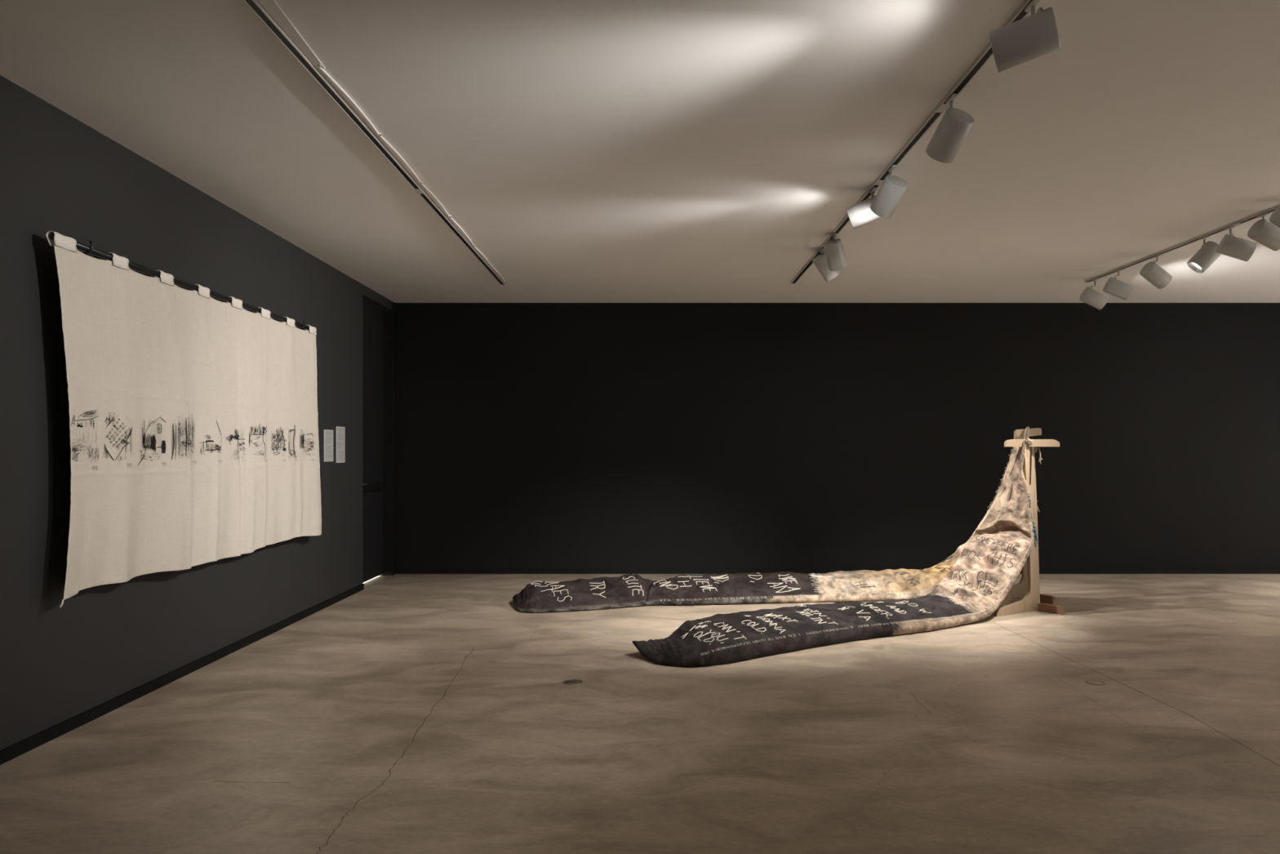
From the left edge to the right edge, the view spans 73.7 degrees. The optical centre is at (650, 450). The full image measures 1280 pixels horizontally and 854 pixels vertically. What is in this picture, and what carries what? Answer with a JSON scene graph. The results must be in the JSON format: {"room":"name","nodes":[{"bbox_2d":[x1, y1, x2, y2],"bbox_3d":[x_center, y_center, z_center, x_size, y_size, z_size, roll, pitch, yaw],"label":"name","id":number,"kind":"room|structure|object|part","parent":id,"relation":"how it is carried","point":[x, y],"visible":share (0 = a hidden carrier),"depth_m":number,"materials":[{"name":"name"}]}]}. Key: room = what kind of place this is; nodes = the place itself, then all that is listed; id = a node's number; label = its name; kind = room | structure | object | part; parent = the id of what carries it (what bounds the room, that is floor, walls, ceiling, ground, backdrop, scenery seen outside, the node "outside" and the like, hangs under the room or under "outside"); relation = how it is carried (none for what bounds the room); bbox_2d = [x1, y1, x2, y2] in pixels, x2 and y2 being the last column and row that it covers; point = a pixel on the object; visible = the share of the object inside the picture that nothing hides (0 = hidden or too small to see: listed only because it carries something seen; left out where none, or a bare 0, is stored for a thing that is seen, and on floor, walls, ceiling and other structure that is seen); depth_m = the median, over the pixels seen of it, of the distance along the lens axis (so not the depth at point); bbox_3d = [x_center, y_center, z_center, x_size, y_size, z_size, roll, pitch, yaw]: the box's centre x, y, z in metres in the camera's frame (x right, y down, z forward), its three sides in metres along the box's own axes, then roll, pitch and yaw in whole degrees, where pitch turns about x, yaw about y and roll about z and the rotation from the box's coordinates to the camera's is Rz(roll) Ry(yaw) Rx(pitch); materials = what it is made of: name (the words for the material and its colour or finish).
{"room":"museum","nodes":[
{"label":"museum","id":0,"kind":"room"},
{"bbox_2d":[0,75,391,750],"bbox_3d":[-2.980,-0.140,3.060,0.140,3.080,13.020,0,0,0],"label":"wall","id":1,"kind":"structure","parent":0,"point":[60,174],"depth_m":4.58,"materials":[{"name":"grey paint"}]},
{"bbox_2d":[48,232,316,331],"bbox_3d":[-2.846,-0.998,5.572,0.127,0.100,3.136,0,0,0],"label":"rod","id":2,"kind":"object","parent":1,"relation":"attached to","point":[88,249],"visible":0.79,"depth_m":4.86,"materials":[{"name":"black metal"}]},
{"bbox_2d":[45,231,321,607],"bbox_3d":[-2.799,-0.147,5.601,0.082,1.768,3.217,0,0,0],"label":"wall hanging","id":3,"kind":"object","parent":2,"relation":"hanging from","point":[193,424],"visible":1,"depth_m":4.99,"materials":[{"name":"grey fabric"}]},
{"bbox_2d":[0,568,395,764],"bbox_3d":[-2.904,1.370,3.244,0.012,0.060,12.888,0,0,0],"label":"baseboard","id":4,"kind":"structure","parent":1,"relation":"attached to","point":[32,742],"depth_m":4.93,"materials":[{"name":"black paint"}]},
{"bbox_2d":[324,429,333,461],"bbox_3d":[-2.907,-0.045,7.701,0.006,0.285,0.214,0,0,0],"label":"wall label","id":5,"kind":"object","parent":1,"relation":"attached to","point":[328,434],"visible":1,"depth_m":7.69,"materials":[{"name":"grey paper"}]},
{"bbox_2d":[336,426,345,462],"bbox_3d":[-2.907,-0.056,7.997,0.006,0.336,0.217,0,0,0],"label":"wall label","id":6,"kind":"object","parent":1,"relation":"attached to","point":[340,431],"visible":1,"depth_m":8.00,"materials":[{"name":"grey paper"}]},
{"bbox_2d":[362,299,382,582],"bbox_3d":[-2.997,-0.096,9.089,0.096,2.949,0.938,0,0,0],"label":"door","id":7,"kind":"structure","parent":1,"relation":"in","point":[372,316],"depth_m":9.20,"materials":[{"name":"black paint"}]},
{"bbox_3d":[-2.975,0.388,9.010,0.050,0.095,0.780,0,0,0],"label":"handle","id":8,"kind":"part","parent":7,"relation":"part of","materials":[{"name":"black plastic"}]},
{"bbox_2d":[382,301,394,575],"bbox_3d":[-2.980,-0.140,9.635,0.140,3.080,0.130,0,0,0],"label":"wall","id":9,"kind":"structure","parent":0,"point":[388,314],"depth_m":9.57,"materials":[{"name":"black paint"}]},
{"bbox_2d":[0,0,1279,302],"bbox_3d":[2.125,-1.755,3.250,13.450,0.150,13.400,0,0,0],"label":"ceiling","id":10,"kind":"structure","parent":0,"point":[592,151],"depth_m":4.44,"materials":[{"name":"paint"}]},
{"bbox_2d":[257,0,324,68],"bbox_3d":[-1.432,-1.677,2.370,0.064,0.007,2.740,0,0,0],"label":"cable cover","id":11,"kind":"object","parent":10,"relation":"attached to","point":[271,6],"visible":1,"depth_m":3.39,"materials":[{"name":"grey metal"}]},
{"bbox_2d":[242,0,505,284],"bbox_3d":[-1.490,-1.672,2.990,0.054,0.016,11.180,0,0,0],"label":"track","id":12,"kind":"object","parent":10,"relation":"attached to","point":[255,6],"visible":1,"depth_m":4.25,"materials":[{"name":"grey metal"}]},
{"bbox_2d":[316,64,506,283],"bbox_3d":[-1.437,-1.673,6.095,0.035,0.014,4.798,0,0,0],"label":"power cable","id":13,"kind":"object","parent":10,"relation":"attached to","point":[319,66],"visible":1,"depth_m":4.75,"materials":[{"name":"white plastic"}]},
{"bbox_2d":[791,0,1039,284],"bbox_3d":[1.420,-1.672,2.960,0.054,0.016,11.120,0,0,0],"label":"track","id":14,"kind":"object","parent":10,"relation":"attached to","point":[986,54],"visible":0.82,"depth_m":4.32,"materials":[{"name":"grey metal"}]},
{"bbox_2d":[812,248,839,281],"bbox_3d":[1.464,-1.539,7.120,0.240,0.252,0.144,0,0,-23],"label":"track spotlight","id":15,"kind":"object","parent":14,"relation":"hanging from","point":[820,262],"visible":0.76,"depth_m":7.07,"materials":[{"name":"grey metal"}]},
{"bbox_2d":[822,233,847,271],"bbox_3d":[1.437,-1.533,6.651,0.142,0.265,0.231,0,0,38],"label":"track spotlight","id":16,"kind":"object","parent":14,"relation":"hanging from","point":[833,248],"visible":1,"depth_m":6.60,"materials":[{"name":"grey metal"}]},
{"bbox_2d":[846,186,880,228],"bbox_3d":[1.382,-1.552,5.491,0.242,0.227,0.163,0,0,23],"label":"track spotlight","id":17,"kind":"object","parent":14,"relation":"hanging from","point":[860,214],"visible":0.81,"depth_m":5.46,"materials":[{"name":"grey metal"}]},
{"bbox_2d":[870,164,907,217],"bbox_3d":[1.431,-1.534,5.113,0.144,0.262,0.264,0,0,-21],"label":"track spotlight","id":18,"kind":"object","parent":14,"relation":"hanging from","point":[893,188],"visible":1,"depth_m":5.07,"materials":[{"name":"grey metal"}]},
{"bbox_2d":[925,93,974,163],"bbox_3d":[1.429,-1.525,4.081,0.143,0.281,0.248,0,0,-18],"label":"track spotlight","id":19,"kind":"object","parent":14,"relation":"hanging from","point":[955,124],"visible":1,"depth_m":4.03,"materials":[{"name":"grey metal"}]},
{"bbox_3d":[1.425,-1.624,4.052,0.015,0.052,0.060,0,0,14],"label":"arm","id":20,"kind":"part","parent":19,"relation":"part of","materials":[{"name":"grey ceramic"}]},
{"bbox_2d":[988,0,1061,72],"bbox_3d":[1.362,-1.516,3.093,0.232,0.298,0.287,0,0,29],"label":"track spotlight","id":21,"kind":"object","parent":14,"relation":"hanging from","point":[1036,35],"visible":1,"depth_m":2.98,"materials":[{"name":"grey metal"}]},
{"bbox_3d":[1.396,-1.592,3.088,0.015,0.116,0.186,0,0,16],"label":"arm","id":22,"kind":"part","parent":21,"relation":"part of","materials":[{"name":"grey metal"}]},
{"bbox_2d":[1084,204,1279,282],"bbox_3d":[4.320,-1.672,2.930,0.054,0.016,11.060,0,0,0],"label":"track","id":23,"kind":"object","parent":10,"relation":"attached to","point":[1273,209],"visible":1,"depth_m":6.84,"materials":[{"name":"grey metal"}]},
{"bbox_2d":[1079,278,1108,309],"bbox_3d":[4.267,-1.511,8.245,0.249,0.309,0.210,0,0,0],"label":"track spotlight","id":24,"kind":"object","parent":23,"relation":"hanging from","point":[1089,295],"visible":1,"depth_m":8.17,"materials":[{"name":"grey metal"}]},
{"bbox_2d":[1102,269,1133,300],"bbox_3d":[4.300,-1.523,7.856,0.248,0.284,0.155,0,0,11],"label":"track spotlight","id":25,"kind":"object","parent":23,"relation":"hanging from","point":[1113,286],"visible":1,"depth_m":7.80,"materials":[{"name":"grey metal"}]},
{"bbox_2d":[1139,253,1172,288],"bbox_3d":[4.321,-1.525,7.300,0.250,0.280,0.143,0,0,-11],"label":"track spotlight","id":26,"kind":"object","parent":23,"relation":"hanging from","point":[1153,273],"visible":1,"depth_m":7.25,"materials":[{"name":"grey metal"}]},
{"bbox_2d":[1186,235,1221,273],"bbox_3d":[4.299,-1.520,6.623,0.241,0.290,0.174,0,0,0],"label":"track spotlight","id":27,"kind":"object","parent":23,"relation":"hanging from","point":[1206,255],"visible":0.95,"depth_m":6.57,"materials":[{"name":"grey metal"}]},
{"bbox_2d":[1216,225,1257,261],"bbox_3d":[4.330,-1.528,6.316,0.246,0.274,0.176,0,0,20],"label":"track spotlight","id":28,"kind":"object","parent":23,"relation":"hanging from","point":[1231,246],"visible":1,"depth_m":6.25,"materials":[{"name":"grey metal"}]},
{"bbox_2d":[1247,213,1279,250],"bbox_3d":[4.358,-1.538,6.020,0.248,0.253,0.149,0,0,0],"label":"track spotlight","id":29,"kind":"object","parent":23,"relation":"hanging from","point":[1263,232],"visible":1,"depth_m":5.98,"materials":[{"name":"grey metal"}]},
{"bbox_2d":[1269,206,1279,227],"bbox_3d":[4.295,-1.546,5.720,0.249,0.238,0.154,0,0,0],"label":"track spotlight","id":30,"kind":"object","parent":23,"relation":"hanging from","point":[1274,219],"visible":1,"depth_m":5.72,"materials":[{"name":"grey metal"}]},
{"bbox_2d":[0,573,1279,853],"bbox_3d":[2.125,1.460,3.250,13.450,0.120,13.400,0,0,0],"label":"floor","id":31,"kind":"structure","parent":0,"point":[776,753],"depth_m":4.06,"materials":[{"name":"concrete"}]},
{"bbox_2d":[315,647,473,853],"bbox_3d":[-1.195,1.399,4.532,0.148,0.001,3.137,0,0,0],"label":"floor crack","id":32,"kind":"object","parent":31,"relation":"on","point":[473,647],"depth_m":3.77,"materials":[{"name":"brown"}]},
{"bbox_2d":[563,679,582,684],"bbox_3d":[-0.472,1.398,5.157,0.120,0.004,0.120,0,0,0],"label":"floor outlet","id":33,"kind":"object","parent":31,"relation":"on","point":[570,682],"visible":1,"depth_m":5.15,"materials":[{"name":"silver metal"}]},
{"bbox_3d":[-0.472,1.398,5.157,0.094,0.003,0.094,0,0,0],"label":"plate","id":34,"kind":"part","parent":33,"relation":"part of","materials":[{"name":"silver metal"}]},
{"bbox_2d":[838,761,896,837],"bbox_3d":[0.892,1.399,3.463,0.428,0.001,0.757,0,0,0],"label":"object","id":35,"kind":"structure","parent":31,"relation":"on","point":[895,762],"depth_m":3.42,"materials":[{"name":"beige concrete"}]},
{"bbox_2d":[993,427,1063,616],"bbox_3d":[3.332,0.600,7.541,0.550,1.605,0.965,0,0,23],"label":"wooden stand","id":36,"kind":"object","parent":31,"relation":"on","point":[1026,592],"visible":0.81,"depth_m":7.45,"materials":[{"name":"brown wood"}]},
{"bbox_2d":[512,426,1042,666],"bbox_3d":[1.055,0.591,7.639,4.021,1.614,2.962,0,0,-31],"label":"sculpture","id":37,"kind":"object","parent":36,"relation":"hanging from","point":[969,585],"visible":0.99,"depth_m":7.38,"materials":[{"name":"fabric"}]},
{"bbox_3d":[0.992,0.665,7.984,4.542,1.465,1.116,0,0,-2],"label":"sack leg","id":38,"kind":"part","parent":37,"relation":"part of","materials":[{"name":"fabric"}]},
{"bbox_3d":[3.280,0.573,7.755,0.303,1.528,0.030,0,0,0],"label":"panel","id":39,"kind":"part","parent":36,"relation":"part of","materials":[{"name":"brown wood"}]},
{"bbox_3d":[3.319,0.656,7.454,0.225,1.491,0.030,0,0,-31],"label":"post","id":40,"kind":"part","parent":36,"relation":"part of","materials":[{"name":"brown wood"}]},
{"bbox_2d":[1085,680,1106,685],"bbox_3d":[2.680,1.398,5.142,0.110,0.004,0.110,0,0,0],"label":"floor outlet","id":41,"kind":"object","parent":31,"relation":"on","point":[1091,682],"visible":1,"depth_m":5.13,"materials":[{"name":"silver metal"}]},
{"bbox_3d":[2.680,1.398,5.142,0.086,0.003,0.086,0,0,0],"label":"plate","id":42,"kind":"part","parent":41,"relation":"part of","materials":[{"name":"metal"}]},
{"bbox_2d":[1049,671,1151,738],"bbox_3d":[2.476,1.399,4.767,0.096,0.001,1.256,0,0,0],"label":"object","id":43,"kind":"structure","parent":31,"relation":"on","point":[1050,672],"depth_m":4.65,"materials":[{"name":"beige concrete"}]},
{"bbox_2d":[998,624,1279,765],"bbox_3d":[2.820,1.399,5.376,0.066,0.001,3.179,0,0,0],"label":"crack","id":44,"kind":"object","parent":31,"relation":"on","point":[998,624],"depth_m":4.70,"materials":[{"name":"brown"}]},
{"bbox_2d":[1204,574,1276,596],"bbox_3d":[6.109,1.399,8.899,0.282,0.001,1.497,0,0,0],"label":"floor crack","id":45,"kind":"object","parent":31,"relation":"on","point":[1205,575],"depth_m":8.73,"materials":[{"name":"beige concrete"}]},
{"bbox_2d":[396,302,1279,568],"bbox_3d":[2.125,-0.140,9.825,13.450,3.080,0.250,0,0,0],"label":"wall","id":46,"kind":"structure","parent":0,"point":[530,435],"depth_m":9.70,"materials":[{"name":"black paint"}]},
{"bbox_2d":[394,302,396,568],"bbox_3d":[-2.900,-0.170,9.690,0.020,3.020,0.020,0,0,0],"label":"trim","id":47,"kind":"structure","parent":46,"relation":"attached to","point":[395,304],"depth_m":9.68,"materials":[{"name":"black paint"}]},
{"bbox_2d":[395,568,1279,573],"bbox_3d":[2.845,1.373,9.694,11.510,0.055,0.012,0,0,0],"label":"baseboard","id":48,"kind":"structure","parent":46,"relation":"attached to","point":[397,571],"depth_m":9.69,"materials":[{"name":"black paint"}]}
]}

